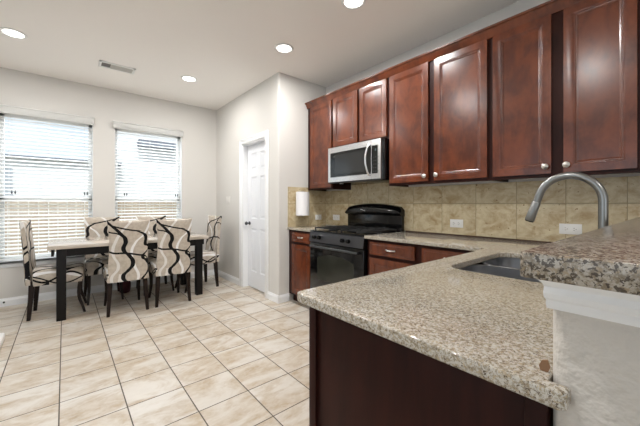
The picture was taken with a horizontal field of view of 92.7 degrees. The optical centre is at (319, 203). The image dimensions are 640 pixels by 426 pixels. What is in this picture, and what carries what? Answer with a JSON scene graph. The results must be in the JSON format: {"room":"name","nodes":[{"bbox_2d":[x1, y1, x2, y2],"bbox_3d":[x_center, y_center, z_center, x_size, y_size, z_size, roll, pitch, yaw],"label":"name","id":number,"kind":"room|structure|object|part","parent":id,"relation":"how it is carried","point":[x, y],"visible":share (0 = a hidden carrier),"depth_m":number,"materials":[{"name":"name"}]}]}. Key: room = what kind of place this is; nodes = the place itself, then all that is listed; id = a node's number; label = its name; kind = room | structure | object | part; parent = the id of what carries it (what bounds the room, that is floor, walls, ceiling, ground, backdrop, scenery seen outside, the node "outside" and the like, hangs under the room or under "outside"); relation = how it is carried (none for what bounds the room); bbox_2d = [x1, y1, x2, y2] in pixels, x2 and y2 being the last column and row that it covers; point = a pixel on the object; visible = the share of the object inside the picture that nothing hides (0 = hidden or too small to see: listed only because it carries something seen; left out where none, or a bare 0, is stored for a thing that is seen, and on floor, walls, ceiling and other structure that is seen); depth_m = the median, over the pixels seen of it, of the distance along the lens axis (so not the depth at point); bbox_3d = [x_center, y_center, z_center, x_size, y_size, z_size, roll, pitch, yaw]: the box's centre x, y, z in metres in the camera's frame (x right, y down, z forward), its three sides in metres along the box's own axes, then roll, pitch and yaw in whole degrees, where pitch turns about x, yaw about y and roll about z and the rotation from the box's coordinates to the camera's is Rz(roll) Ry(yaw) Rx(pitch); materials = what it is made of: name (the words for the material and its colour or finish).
{"room":"kitchen","nodes":[
{"label":"kitchen","id":0,"kind":"room"},
{"bbox_2d":[0,67,215,298],"bbox_3d":[-3.918,-0.200,3.540,5.740,2.820,0.140,0,0,-40],"label":"wall","id":1,"kind":"structure","parent":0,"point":[17,88],"depth_m":4.27,"materials":[{"name":"white paint"}]},
{"bbox_2d":[0,113,92,267],"bbox_3d":[-3.464,-0.172,3.898,0.967,1.855,0.175,0,0,-40],"label":"window","id":2,"kind":"structure","parent":1,"relation":"attached to","point":[2,115],"depth_m":3.83,"materials":[{"name":"white"}]},
{"bbox_2d":[0,104,94,260],"bbox_3d":[-3.442,-0.245,3.861,0.943,1.837,0.124,0,0,-40],"label":"window blind","id":3,"kind":"object","parent":1,"relation":"attached to","point":[6,109],"visible":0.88,"depth_m":3.85,"materials":[{"name":"white plastic"}]},
{"bbox_3d":[-3.459,0.663,3.892,0.873,0.020,0.050,0,0,-40],"label":"rail","id":4,"kind":"part","parent":3,"relation":"part of","materials":[{"name":"white plastic"}]},
{"bbox_3d":[-3.151,-0.620,4.107,0.032,0.940,0.002,0,0,-40],"label":"pull cord","id":5,"kind":"part","parent":3,"relation":"part of","materials":[{"name":"white plastic"}]},
{"bbox_3d":[-3.184,-0.217,4.123,0.002,1.745,0.054,0,0,-40],"label":"ladder cord","id":6,"kind":"part","parent":3,"relation":"part of","materials":[{"name":"white plastic"}]},
{"bbox_2d":[0,269,214,306],"bbox_3d":[-3.923,1.163,3.436,5.600,0.095,0.014,0,0,-40],"label":"baseboard","id":7,"kind":"structure","parent":1,"relation":"attached to","point":[17,300],"depth_m":3.99,"materials":[{"name":"white wood"}]},
{"bbox_2d":[112,121,183,220],"bbox_3d":[-2.565,-0.245,4.596,0.941,1.837,0.124,0,0,-40],"label":"window blind","id":8,"kind":"object","parent":1,"relation":"attached to","point":[116,124],"visible":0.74,"depth_m":4.59,"materials":[{"name":"white plastic"}]},
{"bbox_3d":[-2.308,-0.217,4.857,0.002,1.745,0.054,0,0,-40],"label":"ladder cord","id":9,"kind":"part","parent":8,"relation":"part of","materials":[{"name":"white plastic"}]},
{"bbox_2d":[115,128,181,218],"bbox_3d":[-2.587,-0.172,4.633,0.965,1.855,0.175,0,0,-40],"label":"window","id":10,"kind":"structure","parent":1,"relation":"attached to","point":[116,129],"depth_m":4.79,"materials":[{"name":"white"}]},
{"bbox_2d":[0,275,308,425],"bbox_3d":[-0.949,1.260,0.483,6.645,0.100,8.640,0,0,-40],"label":"floor","id":11,"kind":"structure","parent":0,"point":[230,354],"depth_m":2.37,"materials":[{"name":"tile"}]},
{"bbox_2d":[0,333,4,347],"bbox_3d":[-2.828,1.175,2.360,0.495,0.070,0.550,0,0,-40],"label":"tray","id":12,"kind":"object","parent":11,"relation":"on","point":[2,335],"visible":1,"depth_m":2.63,"materials":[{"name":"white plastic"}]},
{"bbox_2d":[19,220,86,320],"bbox_3d":[-2.972,0.693,3.424,0.560,1.034,0.402,0,0,-35],"label":"dining chair","id":13,"kind":"object","parent":11,"relation":"on","point":[35,277],"visible":0.99,"depth_m":3.27,"materials":[{"name":"fabric"}]},
{"bbox_3d":[-3.159,0.510,3.291,0.102,0.669,0.400,0,0,-35],"label":"backrest","id":14,"kind":"part","parent":13,"relation":"part of","materials":[{"name":"fabric"}]},
{"bbox_3d":[-3.015,1.010,3.183,0.062,0.400,0.059,0,0,-35],"label":"leg","id":15,"kind":"part","parent":13,"relation":"part of","materials":[{"name":"brown wood"}]},
{"bbox_3d":[-3.214,1.010,3.462,0.062,0.400,0.059,0,0,-35],"label":"leg","id":16,"kind":"part","parent":13,"relation":"part of","materials":[{"name":"brown wood"}]},
{"bbox_3d":[-2.936,0.781,3.449,0.426,0.166,0.398,0,0,-35],"label":"seat","id":17,"kind":"part","parent":13,"relation":"part of","materials":[{"name":"fabric"}]},
{"bbox_3d":[-2.679,1.025,3.426,0.080,0.370,0.042,0,0,-35],"label":"leg","id":18,"kind":"part","parent":13,"relation":"part of","materials":[{"name":"brown wood"}]},
{"bbox_3d":[-2.873,1.025,3.699,0.080,0.370,0.042,0,0,-35],"label":"leg","id":19,"kind":"part","parent":13,"relation":"part of","materials":[{"name":"brown wood"}]},
{"bbox_2d":[83,217,123,305],"bbox_3d":[-2.812,0.693,3.967,0.402,1.034,0.560,0,0,-40],"label":"dining chair","id":20,"kind":"object","parent":11,"relation":"on","point":[94,226],"visible":0.62,"depth_m":4.01,"materials":[{"name":"fabric"}]},
{"bbox_3d":[-3.056,1.010,3.991,0.059,0.400,0.062,0,0,-40],"label":"leg","id":21,"kind":"part","parent":20,"relation":"part of","materials":[{"name":"brown wood"}]},
{"bbox_3d":[-2.786,1.025,3.675,0.042,0.370,0.080,0,0,-40],"label":"leg","id":22,"kind":"part","parent":20,"relation":"part of","materials":[{"name":"brown wood"}]},
{"bbox_3d":[-2.784,0.781,3.933,0.398,0.166,0.426,0,0,-40],"label":"seat","id":23,"kind":"part","parent":20,"relation":"part of","materials":[{"name":"fabric"}]},
{"bbox_3d":[-2.960,0.510,4.143,0.400,0.669,0.102,0,0,-40],"label":"backrest","id":24,"kind":"part","parent":20,"relation":"part of","materials":[{"name":"fabric"}]},
{"bbox_3d":[-2.530,1.025,3.890,0.042,0.370,0.080,0,0,-40],"label":"leg","id":25,"kind":"part","parent":20,"relation":"part of","materials":[{"name":"brown wood"}]},
{"bbox_2d":[119,281,130,292],"bbox_3d":[-2.673,1.125,4.179,0.144,0.170,0.144,0,0,-40],"label":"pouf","id":26,"kind":"object","parent":11,"relation":"on","point":[127,284],"visible":0.6,"depth_m":4.13,"materials":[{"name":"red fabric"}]},
{"bbox_2d":[103,219,149,317],"bbox_3d":[-2.249,0.693,3.533,0.402,1.034,0.560,0,0,-40],"label":"dining chair","id":27,"kind":"object","parent":11,"relation":"on","point":[128,240],"visible":1,"depth_m":3.33,"materials":[{"name":"fabric"}]},
{"bbox_3d":[-2.532,1.025,3.610,0.042,0.370,0.080,0,0,-40],"label":"leg","id":28,"kind":"part","parent":27,"relation":"part of","materials":[{"name":"brown wood"}]},
{"bbox_3d":[-2.269,1.010,3.289,0.059,0.400,0.062,0,0,-40],"label":"leg","id":29,"kind":"part","parent":27,"relation":"part of","materials":[{"name":"brown wood"}]},
{"bbox_3d":[-2.278,0.781,3.567,0.398,0.166,0.426,0,0,-40],"label":"seat","id":30,"kind":"part","parent":27,"relation":"part of","materials":[{"name":"fabric"}]},
{"bbox_3d":[-2.103,0.510,3.358,0.400,0.669,0.102,0,0,-40],"label":"backrest","id":31,"kind":"part","parent":27,"relation":"part of","materials":[{"name":"fabric"}]},
{"bbox_3d":[-2.276,1.025,3.825,0.042,0.370,0.080,0,0,-40],"label":"leg","id":32,"kind":"part","parent":27,"relation":"part of","materials":[{"name":"brown wood"}]},
{"bbox_3d":[-2.006,1.010,3.509,0.059,0.400,0.062,0,0,-40],"label":"leg","id":33,"kind":"part","parent":27,"relation":"part of","materials":[{"name":"brown wood"}]},
{"bbox_2d":[47,232,208,321],"bbox_3d":[-2.381,0.819,3.896,1.625,0.782,0.800,0,0,-40],"label":"dining table","id":34,"kind":"object","parent":11,"relation":"on","point":[88,245],"visible":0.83,"depth_m":3.34,"materials":[{"name":"grey wood"}]},
{"bbox_3d":[-2.704,0.839,3.188,0.080,0.742,0.080,0,0,-40],"label":"leg","id":35,"kind":"part","parent":34,"relation":"part of","materials":[{"name":"black wood"}]},
{"bbox_3d":[-2.057,0.839,4.604,0.080,0.742,0.080,0,0,-40],"label":"leg","id":36,"kind":"part","parent":34,"relation":"part of","materials":[{"name":"black wood"}]},
{"bbox_3d":[-1.627,0.839,4.090,0.080,0.742,0.080,0,0,-40],"label":"leg","id":37,"kind":"part","parent":34,"relation":"part of","materials":[{"name":"black wood"}]},
{"bbox_2d":[136,215,173,290],"bbox_3d":[-2.354,0.693,4.351,0.402,1.034,0.560,0,0,-40],"label":"dining chair","id":38,"kind":"object","parent":11,"relation":"on","point":[152,253],"visible":0.24,"depth_m":4.51,"materials":[{"name":"fabric"}]},
{"bbox_3d":[-2.501,0.510,4.527,0.400,0.669,0.102,0,0,-40],"label":"backrest","id":39,"kind":"part","parent":38,"relation":"part of","materials":[{"name":"fabric"}]},
{"bbox_3d":[-2.326,0.781,4.317,0.398,0.166,0.426,0,0,-40],"label":"seat","id":40,"kind":"part","parent":38,"relation":"part of","materials":[{"name":"fabric"}]},
{"bbox_3d":[-2.072,1.025,4.274,0.042,0.370,0.080,0,0,-40],"label":"leg","id":41,"kind":"part","parent":38,"relation":"part of","materials":[{"name":"brown wood"}]},
{"bbox_2d":[148,218,191,307],"bbox_3d":[-1.896,0.693,3.843,0.402,1.034,0.560,0,0,-40],"label":"dining chair","id":42,"kind":"object","parent":11,"relation":"on","point":[173,236],"visible":0.99,"depth_m":3.65,"materials":[{"name":"fabric"}]},
{"bbox_3d":[-2.178,1.025,3.920,0.042,0.370,0.080,0,0,-40],"label":"leg","id":43,"kind":"part","parent":42,"relation":"part of","materials":[{"name":"brown wood"}]},
{"bbox_3d":[-1.915,1.010,3.599,0.059,0.400,0.062,0,0,-40],"label":"leg","id":44,"kind":"part","parent":42,"relation":"part of","materials":[{"name":"brown wood"}]},
{"bbox_3d":[-1.924,0.781,3.877,0.398,0.166,0.426,0,0,-40],"label":"seat","id":45,"kind":"part","parent":42,"relation":"part of","materials":[{"name":"fabric"}]},
{"bbox_3d":[-1.749,0.510,3.667,0.400,0.669,0.102,0,0,-40],"label":"backrest","id":46,"kind":"part","parent":42,"relation":"part of","materials":[{"name":"fabric"}]},
{"bbox_3d":[-1.922,1.025,4.134,0.042,0.370,0.080,0,0,-40],"label":"leg","id":47,"kind":"part","parent":42,"relation":"part of","materials":[{"name":"brown wood"}]},
{"bbox_3d":[-1.652,1.010,3.819,0.059,0.400,0.062,0,0,-40],"label":"leg","id":48,"kind":"part","parent":42,"relation":"part of","materials":[{"name":"brown wood"}]},
{"bbox_2d":[174,215,221,292],"bbox_3d":[-1.773,0.693,4.475,0.402,1.034,0.560,0,0,44],"label":"dining chair","id":49,"kind":"object","parent":11,"relation":"on","point":[211,252],"visible":0.64,"depth_m":4.51,"materials":[{"name":"fabric"}]},
{"bbox_3d":[-1.804,0.781,4.443,0.398,0.166,0.426,0,0,44],"label":"seat","id":50,"kind":"part","parent":49,"relation":"part of","materials":[{"name":"fabric"}]},
{"bbox_3d":[-1.774,1.010,4.720,0.059,0.400,0.062,0,0,44],"label":"leg","id":51,"kind":"part","parent":49,"relation":"part of","materials":[{"name":"brown wood"}]},
{"bbox_3d":[-1.613,0.510,4.639,0.400,0.669,0.102,0,0,44],"label":"backrest","id":52,"kind":"part","parent":49,"relation":"part of","materials":[{"name":"fabric"}]},
{"bbox_3d":[-1.528,1.010,4.480,0.059,0.400,0.062,0,0,44],"label":"leg","id":53,"kind":"part","parent":49,"relation":"part of","materials":[{"name":"brown wood"}]},
{"bbox_2d":[289,230,311,304],"bbox_3d":[-0.029,0.763,3.802,0.650,0.893,0.465,0,0,-40],"label":"base cabinet","id":54,"kind":"object","parent":11,"relation":"on","point":[299,248],"visible":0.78,"depth_m":3.62,"materials":[{"name":"brown wood"}]},
{"bbox_3d":[-0.224,0.782,3.599,0.020,0.595,0.355,0,0,-40],"label":"door","id":55,"kind":"part","parent":54,"relation":"part of","materials":[{"name":"brown wood"}]},
{"bbox_3d":[-0.225,0.399,3.599,0.022,0.113,0.355,0,0,-40],"label":"drawer","id":56,"kind":"part","parent":54,"relation":"part of","materials":[{"name":"brown wood"}]},
{"bbox_2d":[288,225,331,231],"bbox_3d":[-0.012,0.302,3.813,0.629,0.029,0.467,0,0,-40],"label":"countertop","id":57,"kind":"structure","parent":54,"relation":"on","point":[301,228],"depth_m":3.74,"materials":[{"name":"beige stone"}]},
{"bbox_2d":[309,204,404,287],"bbox_3d":[0.372,0.603,3.298,0.684,1.214,0.808,0,0,-40],"label":"gas range","id":58,"kind":"object","parent":11,"relation":"on","point":[339,253],"visible":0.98,"depth_m":3.20,"materials":[{"name":"black metal"}]},
{"bbox_3d":[0.128,0.458,3.093,0.047,0.022,0.706,0,0,-40],"label":"handle","id":59,"kind":"part","parent":58,"relation":"part of","materials":[{"name":"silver metal"}]},
{"bbox_3d":[0.159,0.710,3.120,0.036,0.570,0.800,0,0,-40],"label":"oven door","id":60,"kind":"part","parent":58,"relation":"part of","materials":[{"name":"black glass"}]},
{"bbox_3d":[0.155,0.360,3.116,0.048,0.116,0.802,0,0,-40],"label":"control panel","id":61,"kind":"part","parent":58,"relation":"part of","materials":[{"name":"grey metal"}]},
{"bbox_2d":[310,229,397,236],"bbox_3d":[0.374,0.297,3.300,0.588,0.014,0.808,0,0,-40],"label":"cooktop","id":62,"kind":"object","parent":58,"relation":"in","point":[328,232],"depth_m":3.10,"materials":[{"name":"black metal"}]},
{"bbox_2d":[368,239,418,274],"bbox_3d":[0.820,0.763,2.789,0.650,0.893,0.533,0,0,-40],"label":"base cabinet","id":63,"kind":"object","parent":11,"relation":"on","point":[383,256],"visible":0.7,"depth_m":2.61,"materials":[{"name":"brown wood"}]},
{"bbox_3d":[0.608,0.782,2.607,0.020,0.595,0.465,0,0,-40],"label":"door","id":64,"kind":"part","parent":63,"relation":"part of","materials":[{"name":"brown wood"}]},
{"bbox_3d":[0.607,0.399,2.606,0.022,0.113,0.465,0,0,-40],"label":"drawer","id":65,"kind":"part","parent":63,"relation":"part of","materials":[{"name":"brown wood"}]},
{"bbox_2d":[309,262,552,425],"bbox_3d":[0.778,0.763,1.260,1.589,0.893,0.639,0,0,-40],"label":"base cabinet","id":66,"kind":"object","parent":11,"relation":"on","point":[358,376],"visible":0.23,"depth_m":0.76,"materials":[{"name":"brown wood"}]},
{"bbox_3d":[0.185,0.763,0.753,0.011,0.893,0.626,0,0,-40],"label":"panel","id":67,"kind":"part","parent":66,"relation":"part of","materials":[{"name":"brown wood"}]},
{"bbox_2d":[297,231,570,410],"bbox_3d":[0.635,0.302,1.836,2.176,0.029,1.770,0,0,-40],"label":"countertop","id":68,"kind":"structure","parent":66,"relation":"on","point":[498,330],"depth_m":0.82,"materials":[{"name":"beige stone"}]},
{"bbox_2d":[407,231,551,242],"bbox_3d":[1.458,0.283,2.543,0.006,0.008,1.735,0,0,-40],"label":"bead","id":69,"kind":"object","parent":68,"relation":"on","point":[407,231],"visible":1,"depth_m":2.60,"materials":[{"name":"brown"}]},
{"bbox_2d":[460,257,540,282],"bbox_3d":[0.972,0.404,1.460,0.727,0.172,0.452,0,0,-40],"label":"sink","id":70,"kind":"object","parent":68,"relation":"in","point":[508,267],"visible":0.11,"depth_m":1.58,"materials":[{"name":"silver metal"}]},
{"bbox_3d":[1.118,0.394,1.582,0.346,0.152,0.452,0,0,-40],"label":"bowl","id":71,"kind":"part","parent":70,"relation":"part of","materials":[{"name":"silver metal"}]},
{"bbox_2d":[539,360,550,371],"bbox_3d":[0.387,0.277,0.525,0.004,0.020,0.016,0,0,-40],"label":"chip","id":72,"kind":"object","parent":68,"relation":"on","point":[544,365],"visible":1,"depth_m":0.52,"materials":[{"name":"brown"}]},
{"bbox_2d":[525,172,608,228],"bbox_3d":[1.068,0.075,1.303,0.064,0.426,0.331,0,0,-40],"label":"kitchen faucet","id":73,"kind":"object","parent":68,"relation":"on","point":[603,201],"visible":0.72,"depth_m":1.27,"materials":[{"name":"silver metal"}]},
{"bbox_2d":[419,245,473,263],"bbox_3d":[1.159,0.763,2.385,0.650,0.893,0.521,0,0,-40],"label":"base cabinet","id":74,"kind":"object","parent":11,"relation":"on","point":[426,253],"visible":0.17,"depth_m":2.29,"materials":[{"name":"brown wood"}]},
{"bbox_3d":[0.946,0.399,2.202,0.022,0.113,0.460,0,0,-40],"label":"drawer","id":75,"kind":"part","parent":74,"relation":"part of","materials":[{"name":"brown wood"}]},
{"bbox_2d":[0,0,519,109],"bbox_3d":[-0.949,-1.660,0.483,6.645,0.100,8.640,0,0,-40],"label":"ceiling","id":76,"kind":"structure","parent":0,"point":[228,46],"depth_m":2.93,"materials":[{"name":"white paint"}]},
{"bbox_2d":[0,27,27,38],"bbox_3d":[-2.886,-1.604,2.871,0.194,0.012,0.194,0,0,-40],"label":"recessed light","id":77,"kind":"object","parent":76,"relation":"in","point":[10,32],"visible":1,"depth_m":2.87,"materials":[{"name":"white plastic"}]},
{"bbox_2d":[98,60,135,74],"bbox_3d":[-2.383,-1.604,3.587,0.355,0.012,0.180,0,0,-40],"label":"ceiling vent","id":78,"kind":"object","parent":76,"relation":"in","point":[104,64],"visible":1,"depth_m":3.58,"materials":[{"name":"white plastic"}]},
{"bbox_2d":[181,75,196,81],"bbox_3d":[-1.680,-1.604,3.913,0.194,0.012,0.194,0,0,-40],"label":"recessed light","id":79,"kind":"object","parent":76,"relation":"in","point":[187,78],"visible":1,"depth_m":3.90,"materials":[{"name":"white plastic"}]},
{"bbox_2d":[275,43,292,52],"bbox_3d":[-0.371,-1.604,3.148,0.194,0.012,0.194,0,0,-40],"label":"recessed light","id":80,"kind":"object","parent":76,"relation":"in","point":[281,47],"visible":1,"depth_m":3.14,"materials":[{"name":"white plastic"}]},
{"bbox_2d":[341,0,365,9],"bbox_3d":[0.266,-1.604,2.418,0.194,0.012,0.194,0,0,-40],"label":"recessed light","id":81,"kind":"object","parent":76,"relation":"in","point":[348,4],"visible":1,"depth_m":2.44,"materials":[{"name":"white plastic"}]},
{"bbox_2d":[216,72,325,300],"bbox_3d":[-0.850,-0.200,4.724,0.765,2.820,1.985,0,0,-40],"label":"wall","id":82,"kind":"structure","parent":0,"point":[276,105],"depth_m":3.95,"materials":[{"name":"white paint"}]},
{"bbox_2d":[239,130,267,298],"bbox_3d":[-0.882,0.133,4.244,0.141,2.155,0.820,0,0,-40],"label":"trim","id":83,"kind":"structure","parent":82,"relation":"attached to","point":[257,138],"depth_m":4.46,"materials":[{"name":"white wood"}]},
{"bbox_2d":[218,270,288,303],"bbox_3d":[-1.087,1.163,4.517,0.164,0.095,1.999,0,0,-40],"label":"baseboard","id":84,"kind":"structure","parent":82,"relation":"attached to","point":[273,297],"depth_m":3.84,"materials":[{"name":"white wood"}]},
{"bbox_2d":[245,141,264,292],"bbox_3d":[-0.876,0.174,4.247,0.107,2.047,0.632,0,0,-40],"label":"door","id":85,"kind":"structure","parent":82,"relation":"in","point":[256,152],"depth_m":4.32,"materials":[{"name":"white paint"}]},
{"bbox_2d":[296,191,308,216],"bbox_3d":[-0.221,-0.002,3.829,0.168,0.320,0.176,0,0,-40],"label":"paper towel roll","id":86,"kind":"object","parent":82,"relation":"attached to","point":[302,198],"visible":1,"depth_m":3.75,"materials":[{"name":"white paper"}]},
{"bbox_2d":[288,187,325,226],"bbox_3d":[-0.162,0.036,4.000,0.620,0.503,0.010,0,0,-40],"label":"backsplash","id":87,"kind":"structure","parent":82,"relation":"attached to","point":[317,199],"depth_m":4.01,"materials":[{"name":"tile"}]},
{"bbox_2d":[315,215,320,219],"bbox_3d":[-0.022,0.178,4.105,0.105,0.070,0.008,0,0,-40],"label":"wall outlet","id":88,"kind":"object","parent":82,"relation":"attached to","point":[317,217],"visible":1,"depth_m":4.10,"materials":[{"name":"white plastic"}]},
{"bbox_2d":[326,0,639,242],"bbox_3d":[2.135,-0.200,1.851,0.120,2.820,6.495,0,0,-40],"label":"wall","id":89,"kind":"structure","parent":0,"point":[520,6],"depth_m":2.81,"materials":[{"name":"white paint"}]},
{"bbox_2d":[308,100,350,190],"bbox_3d":[0.109,-0.737,3.905,0.323,1.117,0.485,0,0,-40],"label":"upper cabinet","id":90,"kind":"object","parent":89,"relation":"attached to","point":[320,117],"visible":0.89,"depth_m":3.79,"materials":[{"name":"brown wood"}]},
{"bbox_3d":[0.010,-0.720,3.787,0.020,1.040,0.408,0,0,-40],"label":"door","id":91,"kind":"part","parent":90,"relation":"part of","materials":[{"name":"brown wood"}]},
{"bbox_2d":[333,215,339,219],"bbox_3d":[0.214,0.178,4.028,0.008,0.072,0.125,0,0,-40],"label":"wall outlet","id":92,"kind":"object","parent":89,"relation":"attached to","point":[335,217],"visible":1,"depth_m":4.02,"materials":[{"name":"white plastic"}]},
{"bbox_2d":[328,138,388,184],"bbox_3d":[0.479,-0.438,3.362,0.454,0.412,0.795,0,0,-40],"label":"microwave oven","id":93,"kind":"object","parent":89,"relation":"attached to","point":[365,162],"visible":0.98,"depth_m":3.19,"materials":[{"name":"silver metal"}]},
{"bbox_3d":[0.317,-0.448,3.321,0.032,0.393,0.649,0,0,-40],"label":"door","id":94,"kind":"part","parent":93,"relation":"part of","materials":[{"name":"silver metal"}]},
{"bbox_3d":[0.315,-0.444,3.302,0.003,0.273,0.605,0,0,-40],"label":"door glass","id":95,"kind":"part","parent":93,"relation":"part of","materials":[{"name":"black glass"}]},
{"bbox_3d":[0.474,-0.447,3.066,0.068,0.324,0.024,0,0,-25],"label":"handle","id":96,"kind":"part","parent":93,"relation":"part of","materials":[{"name":"silver metal"}]},
{"bbox_3d":[0.564,-0.448,3.026,0.032,0.393,0.118,0,0,-40],"label":"control panel","id":97,"kind":"part","parent":93,"relation":"part of","materials":[{"name":"silver metal"}]},
{"bbox_2d":[333,78,388,147],"bbox_3d":[0.531,-0.972,3.410,0.334,0.647,0.813,0,0,-40],"label":"upper cabinet","id":98,"kind":"object","parent":89,"relation":"attached to","point":[360,115],"visible":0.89,"depth_m":3.24,"materials":[{"name":"brown wood"}]},
{"bbox_3d":[0.284,-0.955,3.460,0.020,0.570,0.385,0,0,-40],"label":"door","id":99,"kind":"part","parent":98,"relation":"part of","materials":[{"name":"brown wood"}]},
{"bbox_3d":[0.546,-0.955,3.148,0.020,0.570,0.356,0,0,-40],"label":"door","id":100,"kind":"part","parent":98,"relation":"part of","materials":[{"name":"brown wood"}]},
{"bbox_2d":[389,39,500,186],"bbox_3d":[1.075,-0.737,2.725,0.357,1.117,0.934,0,0,-40],"label":"upper cabinet","id":101,"kind":"object","parent":89,"relation":"attached to","point":[440,109],"visible":0.97,"depth_m":2.56,"materials":[{"name":"brown wood"}]},
{"bbox_3d":[0.817,-0.720,2.825,0.020,1.040,0.413,0,0,-40],"label":"door","id":102,"kind":"part","parent":101,"relation":"part of","materials":[{"name":"brown wood"}]},
{"bbox_2d":[305,0,584,108],"bbox_3d":[1.038,-1.276,2.534,0.052,0.072,3.791,0,0,-40],"label":"crown molding","id":103,"kind":"structure","parent":101,"relation":"attached to","point":[551,7],"depth_m":2.43,"materials":[{"name":"brown wood"}]},
{"bbox_3d":[1.123,-0.720,2.459,0.020,1.040,0.428,0,0,-40],"label":"door","id":104,"kind":"part","parent":101,"relation":"part of","materials":[{"name":"brown wood"}]},
{"bbox_2d":[450,219,462,227],"bbox_3d":[1.249,0.178,2.792,0.008,0.074,0.120,0,0,-40],"label":"wall outlet","id":105,"kind":"object","parent":89,"relation":"attached to","point":[457,223],"visible":1,"depth_m":2.79,"materials":[{"name":"white plastic"}]},
{"bbox_2d":[326,176,639,241],"bbox_3d":[2.059,-0.004,1.840,0.010,0.572,6.175,0,0,-40],"label":"backsplash","id":106,"kind":"structure","parent":89,"relation":"attached to","point":[498,210],"depth_m":2.53,"materials":[{"name":"tile"}]},
{"bbox_2d":[491,0,639,181],"bbox_3d":[1.628,-0.737,2.066,0.357,1.117,0.784,0,0,-40],"label":"upper cabinet","id":107,"kind":"object","parent":89,"relation":"attached to","point":[565,84],"visible":0.97,"depth_m":1.91,"materials":[{"name":"brown wood"}]},
{"bbox_3d":[1.399,-0.720,2.129,0.020,1.040,0.354,0,0,-40],"label":"door","id":108,"kind":"part","parent":107,"relation":"part of","materials":[{"name":"brown wood"}]},
{"bbox_3d":[1.474,-0.245,1.997,0.034,0.037,0.038,0,0,-40],"label":"knob","id":109,"kind":"part","parent":107,"relation":"part of","materials":[{"name":"silver metal"}]},
{"bbox_3d":[1.545,-0.247,1.913,0.034,0.037,0.038,0,0,-40],"label":"knob","id":110,"kind":"part","parent":107,"relation":"part of","materials":[{"name":"silver metal"}]},
{"bbox_3d":[1.659,-0.720,1.819,0.020,1.040,0.326,0,0,-40],"label":"door","id":111,"kind":"part","parent":107,"relation":"part of","materials":[{"name":"brown wood"}]},
{"bbox_2d":[559,223,581,234],"bbox_3d":[1.776,0.178,2.164,0.008,0.074,0.128,0,0,-40],"label":"wall outlet","id":112,"kind":"object","parent":89,"relation":"attached to","point":[575,229],"visible":0.95,"depth_m":2.16,"materials":[{"name":"white plastic"}]},
{"bbox_2d":[553,309,639,425],"bbox_3d":[1.257,0.652,1.117,2.143,1.116,0.188,0,0,-40],"label":"wall","id":113,"kind":"structure","parent":0,"point":[598,360],"depth_m":0.46,"materials":[{"name":"grey paint"}]},
{"bbox_2d":[520,217,639,295],"bbox_3d":[1.298,0.077,0.942,2.308,0.032,0.496,0,0,-40],"label":"bar","id":114,"kind":"object","parent":113,"relation":"on","point":[607,258],"visible":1,"depth_m":0.37,"materials":[{"name":"stone"}]},
{"bbox_2d":[539,280,639,327],"bbox_3d":[1.230,0.132,1.080,2.126,0.076,0.238,0,0,-40],"label":"trim","id":115,"kind":"structure","parent":113,"relation":"attached to","point":[622,308],"depth_m":0.45,"materials":[{"name":"white wood"}]},
{"label":"outside","id":116,"kind":"structure","parent":0,"visible":0},
{"bbox_3d":[-14.547,1.760,17.361,50.000,0.100,34.700,0,0,-40],"label":"ground","id":117,"kind":"structure","parent":116,"visible":0},
{"bbox_2d":[5,132,174,255],"bbox_3d":[-10.860,-0.840,10.470,21.200,5.100,6.400,0,0,-40],"label":"house","id":118,"kind":"structure","parent":117,"relation":"on","point":[125,135],"depth_m":10.38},
{"bbox_2d":[5,202,174,255],"bbox_3d":[-5.670,0.815,6.378,13.500,1.790,0.060,0,0,-40],"label":"wooden fence","id":119,"kind":"object","parent":117,"relation":"on","point":[5,202],"visible":0.02,"depth_m":6.45,"materials":[{"name":"beige wood"}]}
]}

